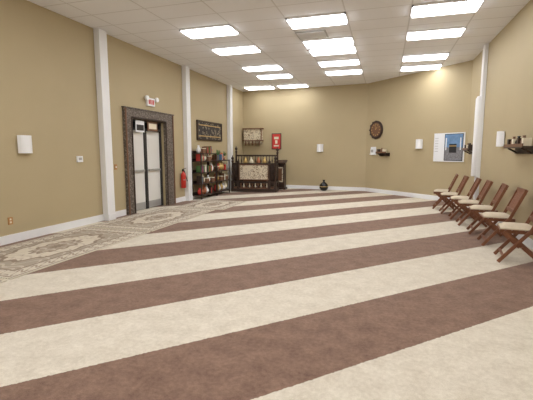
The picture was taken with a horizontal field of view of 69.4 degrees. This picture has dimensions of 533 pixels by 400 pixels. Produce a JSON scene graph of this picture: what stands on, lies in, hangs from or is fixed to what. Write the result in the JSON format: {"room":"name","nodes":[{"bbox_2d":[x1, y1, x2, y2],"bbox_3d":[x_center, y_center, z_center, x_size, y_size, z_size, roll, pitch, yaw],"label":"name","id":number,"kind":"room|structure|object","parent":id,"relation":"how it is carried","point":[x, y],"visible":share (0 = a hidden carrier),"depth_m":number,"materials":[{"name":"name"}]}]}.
{"room":"house of worship","nodes":[
{"label":"house of worship","id":0,"kind":"room"},
{"bbox_2d":[93,28,115,220],"bbox_3d":[-3.493,-1.566,8.337,0.154,4.048,0.240,2,7,17],"label":"wall column","id":1,"kind":"structure","parent":0,"point":[100,36],"depth_m":8.27,"materials":[{"name":"white paint"}]},
{"bbox_2d":[0,0,242,236],"bbox_3d":[-4.054,-1.437,7.293,0.300,4.050,19.800,2,7,17],"label":"wall","id":2,"kind":"structure","parent":0,"point":[48,92],"depth_m":7.46,"materials":[{"name":"beige paint"}]},
{"bbox_2d":[8,217,12,224],"bbox_3d":[-4.237,0.345,6.370,0.014,0.120,0.080,2,7,17],"label":"wall outlet","id":3,"kind":"object","parent":2,"relation":"attached to","point":[10,219],"visible":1,"depth_m":6.37,"materials":[{"name":"brown plastic"}]},
{"bbox_2d":[17,135,32,152],"bbox_3d":[-4.079,-0.946,6.540,0.118,0.300,0.260,2,7,17],"label":"wall sconce","id":4,"kind":"object","parent":2,"relation":"attached to","point":[24,142],"visible":1,"depth_m":6.47,"materials":[{"name":"white glass"}]},
{"bbox_2d":[76,156,82,161],"bbox_3d":[-3.760,-0.825,7.753,0.037,0.120,0.140,2,7,17],"label":"thermostat","id":5,"kind":"object","parent":2,"relation":"attached to","point":[78,158],"visible":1,"depth_m":7.72,"materials":[{"name":"white paint"}]},
{"bbox_2d":[0,185,234,245],"bbox_3d":[-3.909,0.511,7.464,0.020,0.140,19.750,2,7,17],"label":"baseboard","id":6,"kind":"structure","parent":2,"relation":"attached to","point":[12,238],"depth_m":7.26,"materials":[{"name":"white paint"}]},
{"bbox_2d":[133,118,162,131],"bbox_3d":[-3.090,-1.903,9.957,0.030,0.315,1.464,2,7,17],"label":"notice board","id":7,"kind":"object","parent":2,"relation":"attached to","point":[139,123],"visible":0.93,"depth_m":9.80,"materials":[{"name":"white paper"}]},
{"bbox_2d":[121,106,175,214],"bbox_3d":[-3.004,-1.039,10.122,0.089,2.560,2.210,2,7,17],"label":"door frame","id":8,"kind":"structure","parent":2,"relation":"attached to","point":[128,113],"depth_m":9.50,"materials":[{"name":"stone"}]},
{"bbox_2d":[133,120,163,210],"bbox_3d":[-3.178,-0.911,10.107,0.115,2.310,1.466,2,7,17],"label":"door","id":9,"kind":"structure","parent":2,"relation":"in","point":[147,145],"depth_m":10.20,"materials":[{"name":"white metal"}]},
{"bbox_2d":[144,95,158,106],"bbox_3d":[-2.984,-2.550,9.964,0.109,0.238,0.560,2,7,17],"label":"exit sign","id":10,"kind":"object","parent":2,"relation":"attached to","point":[149,101],"visible":1,"depth_m":9.93,"materials":[{"name":"white paint"}]},
{"bbox_2d":[180,168,187,187],"bbox_3d":[-2.503,-0.667,11.638,0.188,0.607,0.167,2,7,17],"label":"fire extinguisher","id":11,"kind":"object","parent":2,"relation":"attached to","point":[183,178],"visible":1,"depth_m":11.59,"materials":[{"name":"red paint"}]},
{"bbox_2d":[196,120,221,141],"bbox_3d":[-1.965,-2.394,13.432,0.048,0.650,1.980,2,7,17],"label":"tapestry","id":12,"kind":"object","parent":2,"relation":"attached to","point":[205,130],"visible":1,"depth_m":13.29,"materials":[{"name":"black fabric"}]},
{"bbox_2d":[182,66,192,200],"bbox_3d":[-2.423,-1.998,11.799,0.154,4.048,0.240,2,7,17],"label":"wall column","id":13,"kind":"structure","parent":0,"point":[185,69],"depth_m":11.71,"materials":[{"name":"white paint"}]},
{"bbox_2d":[227,85,232,189],"bbox_3d":[-1.417,-2.403,15.054,0.154,4.048,0.240,2,7,17],"label":"wall column","id":14,"kind":"structure","parent":0,"point":[229,87],"depth_m":14.94,"materials":[{"name":"white paint"}]},
{"bbox_2d":[0,188,532,399],"bbox_3d":[-0.072,0.766,6.389,8.700,0.100,20.300,2,7,17],"label":"floor","id":15,"kind":"structure","parent":0,"point":[289,293],"depth_m":3.60,"materials":[{"name":"carpet"}]},
{"bbox_2d":[0,227,149,279],"bbox_3d":[-3.330,0.741,6.128,1.520,0.012,2.872,2,7,17],"label":"oriental rug","id":16,"kind":"object","parent":15,"relation":"on","point":[20,259],"visible":1,"depth_m":5.98,"materials":[{"name":"beige fabric"}]},
{"bbox_2d":[87,207,213,231],"bbox_3d":[-2.480,0.399,8.880,1.520,0.012,2.872,2,7,17],"label":"oriental rug","id":17,"kind":"object","parent":15,"relation":"on","point":[156,219],"visible":0.89,"depth_m":8.55,"materials":[{"name":"beige fabric"}]},
{"bbox_2d":[191,145,216,199],"bbox_3d":[-2.046,-0.934,12.717,0.360,1.709,1.150,2,7,17],"label":"display shelf","id":18,"kind":"object","parent":15,"relation":"on","point":[200,153],"visible":0.98,"depth_m":12.46,"materials":[{"name":"brown wood"}]},
{"bbox_2d":[175,200,245,209],"bbox_3d":[-1.553,0.126,11.068,1.420,0.012,1.760,2,7,17],"label":"oriental rug","id":19,"kind":"object","parent":15,"relation":"on","point":[203,204],"visible":1,"depth_m":11.00,"materials":[{"name":"beige fabric"}]},
{"bbox_2d":[208,150,229,195],"bbox_3d":[-1.699,-1.013,13.848,0.360,1.585,1.120,2,7,17],"label":"display shelf","id":20,"kind":"object","parent":15,"relation":"on","point":[221,166],"visible":0.86,"depth_m":13.75,"materials":[{"name":"brown wood"}]},
{"bbox_2d":[231,147,278,191],"bbox_3d":[-0.432,-1.214,14.823,1.760,1.740,0.720,1,7,9],"label":"pulpit","id":21,"kind":"object","parent":15,"relation":"on","point":[257,176],"visible":1,"depth_m":14.59,"materials":[{"name":"brown wood"}]},
{"bbox_2d":[278,160,287,189],"bbox_3d":[0.586,-1.028,15.615,0.460,1.177,0.425,2,7,17],"label":"lectern","id":22,"kind":"object","parent":15,"relation":"on","point":[281,163],"visible":0.68,"depth_m":15.47,"materials":[{"name":"brown wood"}]},
{"bbox_2d":[319,180,327,190],"bbox_3d":[2.232,-0.574,14.997,0.354,0.430,0.354,2,7,17],"label":"floor vase","id":23,"kind":"object","parent":15,"relation":"on","point":[323,186],"visible":1,"depth_m":14.89,"materials":[{"name":"ceramic"}]},
{"bbox_2d":[432,174,458,209],"bbox_3d":[4.732,-0.229,10.206,0.586,0.931,0.480,3,8,23],"label":"folding chair","id":24,"kind":"object","parent":15,"relation":"on","point":[437,192],"visible":0.88,"depth_m":10.09,"materials":[{"name":"brown wood"}]},
{"bbox_2d":[439,175,468,213],"bbox_3d":[4.575,-0.132,9.425,0.586,0.931,0.480,2,8,19],"label":"folding chair","id":25,"kind":"object","parent":15,"relation":"on","point":[446,195],"visible":0.87,"depth_m":9.30,"materials":[{"name":"brown wood"}]},
{"bbox_2d":[448,177,481,219],"bbox_3d":[4.435,-0.034,8.636,0.586,0.931,0.480,3,8,21],"label":"folding chair","id":26,"kind":"object","parent":15,"relation":"on","point":[477,182],"visible":0.88,"depth_m":8.52,"materials":[{"name":"brown wood"}]},
{"bbox_2d":[456,180,492,226],"bbox_3d":[4.254,0.056,7.913,0.586,0.931,0.480,3,8,21],"label":"folding chair","id":27,"kind":"object","parent":15,"relation":"on","point":[464,202],"visible":0.91,"depth_m":7.79,"materials":[{"name":"brown wood"}]},
{"bbox_2d":[466,183,508,236],"bbox_3d":[4.052,0.159,7.091,0.586,0.931,0.480,3,8,23],"label":"folding chair","id":28,"kind":"object","parent":15,"relation":"on","point":[476,209],"visible":0.95,"depth_m":6.97,"materials":[{"name":"brown wood"}]},
{"bbox_2d":[477,187,527,248],"bbox_3d":[3.798,0.265,6.236,0.586,0.931,0.480,3,8,20],"label":"folding chair","id":29,"kind":"object","parent":15,"relation":"on","point":[519,194],"visible":0.94,"depth_m":6.12,"materials":[{"name":"brown wood"}]},
{"bbox_2d":[493,211,532,262],"bbox_3d":[3.504,0.384,5.285,0.586,0.931,0.480,3,8,25],"label":"folding chair","id":30,"kind":"object","parent":15,"relation":"on","point":[511,230],"visible":1,"depth_m":5.19,"materials":[{"name":"brown wood"}]},
{"bbox_2d":[27,0,529,91],"bbox_3d":[-0.072,-3.352,5.876,8.700,0.100,20.300,2,7,17],"label":"ceiling","id":31,"kind":"structure","parent":0,"point":[378,29],"depth_m":8.14,"materials":[{"name":"tile"}]},
{"bbox_2d":[179,24,239,38],"bbox_3d":[-1.203,-3.557,8.150,1.140,0.054,0.560,2,7,17],"label":"ceiling light","id":32,"kind":"object","parent":31,"relation":"attached to","point":[226,29],"depth_m":8.03,"materials":[{"name":"white plastic"}]},
{"bbox_2d":[211,44,261,54],"bbox_3d":[-0.748,-3.740,9.621,1.140,0.054,0.560,2,7,17],"label":"ceiling light","id":33,"kind":"object","parent":31,"relation":"attached to","point":[243,49],"depth_m":9.53,"materials":[{"name":"white plastic"}]},
{"bbox_2d":[244,85,274,89],"bbox_3d":[-0.268,-4.439,15.235,1.140,0.054,0.560,2,7,17],"label":"ceiling light","id":34,"kind":"object","parent":31,"relation":"attached to","point":[268,86],"depth_m":15.08,"materials":[{"name":"white plastic"}]},
{"bbox_2d":[242,64,282,71],"bbox_3d":[-0.118,-3.994,11.661,1.140,0.054,0.560,2,7,17],"label":"ceiling light","id":35,"kind":"object","parent":31,"relation":"attached to","point":[273,66],"depth_m":11.56,"materials":[{"name":"white plastic"}]},
{"bbox_2d":[256,73,292,78],"bbox_3d":[0.278,-4.153,12.941,1.140,0.054,0.560,2,7,17],"label":"ceiling light","id":36,"kind":"object","parent":31,"relation":"attached to","point":[283,75],"depth_m":12.81,"materials":[{"name":"white plastic"}]},
{"bbox_2d":[277,83,308,88],"bbox_3d":[1.023,-4.390,14.843,1.140,0.054,0.560,2,7,17],"label":"ceiling light","id":37,"kind":"object","parent":31,"relation":"attached to","point":[287,85],"depth_m":14.77,"materials":[{"name":"white plastic"}]},
{"bbox_2d":[295,29,328,39],"bbox_3d":[1.000,-3.601,8.423,0.650,0.034,0.560,2,7,17],"label":"ceiling vent","id":38,"kind":"object","parent":31,"relation":"attached to","point":[315,34],"depth_m":8.35,"materials":[{"name":"white metal"}]},
{"bbox_2d":[285,12,347,28],"bbox_3d":[0.987,-3.474,7.484,1.140,0.054,0.560,2,7,17],"label":"ceiling light","id":39,"kind":"object","parent":31,"relation":"attached to","point":[340,18],"depth_m":7.37,"materials":[{"name":"white plastic"}]},
{"bbox_2d":[302,36,353,47],"bbox_3d":[1.441,-3.657,8.954,1.140,0.054,0.560,2,7,17],"label":"ceiling light","id":40,"kind":"object","parent":31,"relation":"attached to","point":[337,41],"depth_m":8.83,"materials":[{"name":"white plastic"}]},
{"bbox_2d":[308,45,356,55],"bbox_3d":[1.667,-3.748,9.685,1.140,0.054,0.560,2,7,17],"label":"ceiling light","id":41,"kind":"object","parent":31,"relation":"attached to","point":[340,49],"depth_m":9.55,"materials":[{"name":"white plastic"}]},
{"bbox_2d":[318,58,359,66],"bbox_3d":[2.072,-3.911,10.994,1.140,0.054,0.560,2,7,17],"label":"ceiling light","id":42,"kind":"object","parent":31,"relation":"attached to","point":[344,62],"depth_m":10.89,"materials":[{"name":"white plastic"}]},
{"bbox_2d":[325,69,362,75],"bbox_3d":[2.467,-4.070,12.275,1.140,0.054,0.560,2,7,17],"label":"ceiling light","id":43,"kind":"object","parent":31,"relation":"attached to","point":[348,71],"depth_m":12.17,"materials":[{"name":"white plastic"}]},
{"bbox_2d":[400,64,441,70],"bbox_3d":[4.647,-3.988,11.612,1.140,0.054,0.560,2,7,17],"label":"ceiling light","id":44,"kind":"object","parent":31,"relation":"attached to","point":[430,66],"depth_m":11.46,"materials":[{"name":"white plastic"}]},
{"bbox_2d":[402,52,449,61],"bbox_3d":[4.251,-3.828,10.331,1.140,0.054,0.560,2,7,17],"label":"ceiling light","id":45,"kind":"object","parent":31,"relation":"attached to","point":[432,56],"depth_m":10.24,"materials":[{"name":"white plastic"}]},
{"bbox_2d":[406,26,466,40],"bbox_3d":[3.621,-3.574,8.291,1.140,0.054,0.560,2,7,17],"label":"ceiling light","id":46,"kind":"object","parent":31,"relation":"attached to","point":[453,31],"depth_m":8.17,"materials":[{"name":"white plastic"}]},
{"bbox_2d":[410,0,483,17],"bbox_3d":[3.167,-3.391,6.821,1.140,0.054,0.560,2,7,17],"label":"ceiling light","id":47,"kind":"object","parent":31,"relation":"attached to","point":[456,6],"depth_m":6.74,"materials":[{"name":"white plastic"}]},
{"bbox_2d":[243,83,368,186],"bbox_3d":[1.296,-2.498,15.811,5.550,4.050,0.279,3,8,22],"label":"wall","id":48,"kind":"structure","parent":0,"point":[334,117],"depth_m":15.42,"materials":[{"name":"beige paint"}]},
{"bbox_2d":[242,128,263,145],"bbox_3d":[-0.567,-2.668,16.303,0.880,0.725,0.260,3,8,22],"label":"upper cabinet","id":49,"kind":"object","parent":48,"relation":"attached to","point":[250,135],"visible":1,"depth_m":16.20,"materials":[{"name":"brown wood"}]},
{"bbox_2d":[272,133,280,148],"bbox_3d":[0.414,-2.442,16.046,0.420,0.660,0.032,3,8,22],"label":"poster","id":50,"kind":"object","parent":48,"relation":"attached to","point":[276,137],"visible":0.99,"depth_m":16.03,"materials":[{"name":"red paper"}]},
{"bbox_2d":[317,144,322,151],"bbox_3d":[2.122,-2.071,15.328,0.260,0.300,0.118,3,8,22],"label":"wall sconce","id":51,"kind":"object","parent":48,"relation":"attached to","point":[319,146],"visible":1,"depth_m":15.28,"materials":[{"name":"white glass"}]},
{"bbox_2d":[286,185,364,190],"bbox_3d":[1.410,-0.536,15.877,5.204,0.140,0.021,3,8,22],"label":"baseboard","id":52,"kind":"structure","parent":48,"relation":"attached to","point":[287,186],"depth_m":15.38,"materials":[{"name":"white paint"}]},
{"bbox_2d":[365,60,472,195],"bbox_3d":[4.865,-2.144,12.962,0.255,4.050,4.349,-4,8,-28],"label":"wall","id":53,"kind":"structure","parent":0,"point":[409,108],"depth_m":12.56,"materials":[{"name":"beige paint"}]},
{"bbox_2d":[370,147,375,154],"bbox_3d":[3.957,-1.827,14.343,0.093,0.300,0.260,-4,8,-28],"label":"brochure holder","id":54,"kind":"object","parent":53,"relation":"attached to","point":[373,149],"visible":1,"depth_m":14.30,"materials":[{"name":"white paint"}]},
{"bbox_2d":[369,121,382,138],"bbox_3d":[4.026,-2.580,14.157,0.052,0.670,0.670,-4,8,-28],"label":"wall clock","id":55,"kind":"object","parent":53,"relation":"attached to","point":[376,128],"visible":1,"depth_m":14.12,"materials":[{"name":"brown wood"}]},
{"bbox_2d":[376,148,389,155],"bbox_3d":[4.176,-1.720,13.828,0.202,0.301,0.500,-4,8,-28],"label":"wall shelf","id":56,"kind":"object","parent":53,"relation":"attached to","point":[381,152],"visible":1,"depth_m":13.79,"materials":[{"name":"brown wood"}]},
{"bbox_2d":[365,188,453,202],"bbox_3d":[4.790,-0.185,13.053,0.021,0.140,4.193,-4,8,-28],"label":"baseboard","id":57,"kind":"structure","parent":53,"relation":"attached to","point":[415,195],"depth_m":13.16,"materials":[{"name":"white paint"}]},
{"bbox_2d":[415,139,422,148],"bbox_3d":[4.925,-1.816,12.478,0.118,0.300,0.260,-4,8,-28],"label":"wall sconce","id":58,"kind":"object","parent":53,"relation":"attached to","point":[419,142],"visible":1,"depth_m":12.40,"materials":[{"name":"white glass"}]},
{"bbox_2d":[433,132,465,161],"bbox_3d":[5.470,-1.582,11.569,0.032,0.860,1.040,-4,8,-28],"label":"poster","id":59,"kind":"object","parent":53,"relation":"attached to","point":[448,147],"visible":0.99,"depth_m":11.54,"materials":[{"name":"white paper"}]},
{"bbox_2d":[471,44,488,199],"bbox_3d":[5.208,-1.710,9.487,0.184,4.048,0.260,2,7,17],"label":"wall column","id":60,"kind":"structure","parent":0,"point":[480,100],"depth_m":9.39,"materials":[{"name":"white paint"}]},
{"bbox_2d":[465,0,532,239],"bbox_3d":[3.461,-0.929,3.215,0.180,4.050,16.350,2,7,17],"label":"wall","id":61,"kind":"structure","parent":0,"point":[509,82],"depth_m":7.51,"materials":[{"name":"beige paint"}]},
{"bbox_2d":[462,143,472,153],"bbox_3d":[5.453,-1.379,10.370,0.202,0.301,0.700,2,7,17],"label":"wall shelf","id":62,"kind":"object","parent":61,"relation":"attached to","point":[468,147],"visible":0.94,"depth_m":10.24,"materials":[{"name":"brown wood"}]},
{"bbox_2d":[467,206,532,249],"bbox_3d":[3.358,1.010,3.462,0.020,0.140,16.300,2,7,17],"label":"baseboard","id":63,"kind":"structure","parent":61,"relation":"attached to","point":[528,242],"depth_m":6.22,"materials":[{"name":"white paint"}]},
{"bbox_2d":[496,131,504,146],"bbox_3d":[4.686,-1.224,7.728,0.118,0.300,0.260,2,7,17],"label":"wall sconce","id":64,"kind":"object","parent":61,"relation":"attached to","point":[500,134],"visible":1,"depth_m":7.64,"materials":[{"name":"white glass"}]},
{"bbox_2d":[504,135,532,153],"bbox_3d":[4.250,-0.925,6.477,0.202,0.301,1.000,2,7,17],"label":"wall shelf","id":65,"kind":"object","parent":61,"relation":"attached to","point":[523,145],"visible":1,"depth_m":6.35,"materials":[{"name":"brown wood"}]}
]}

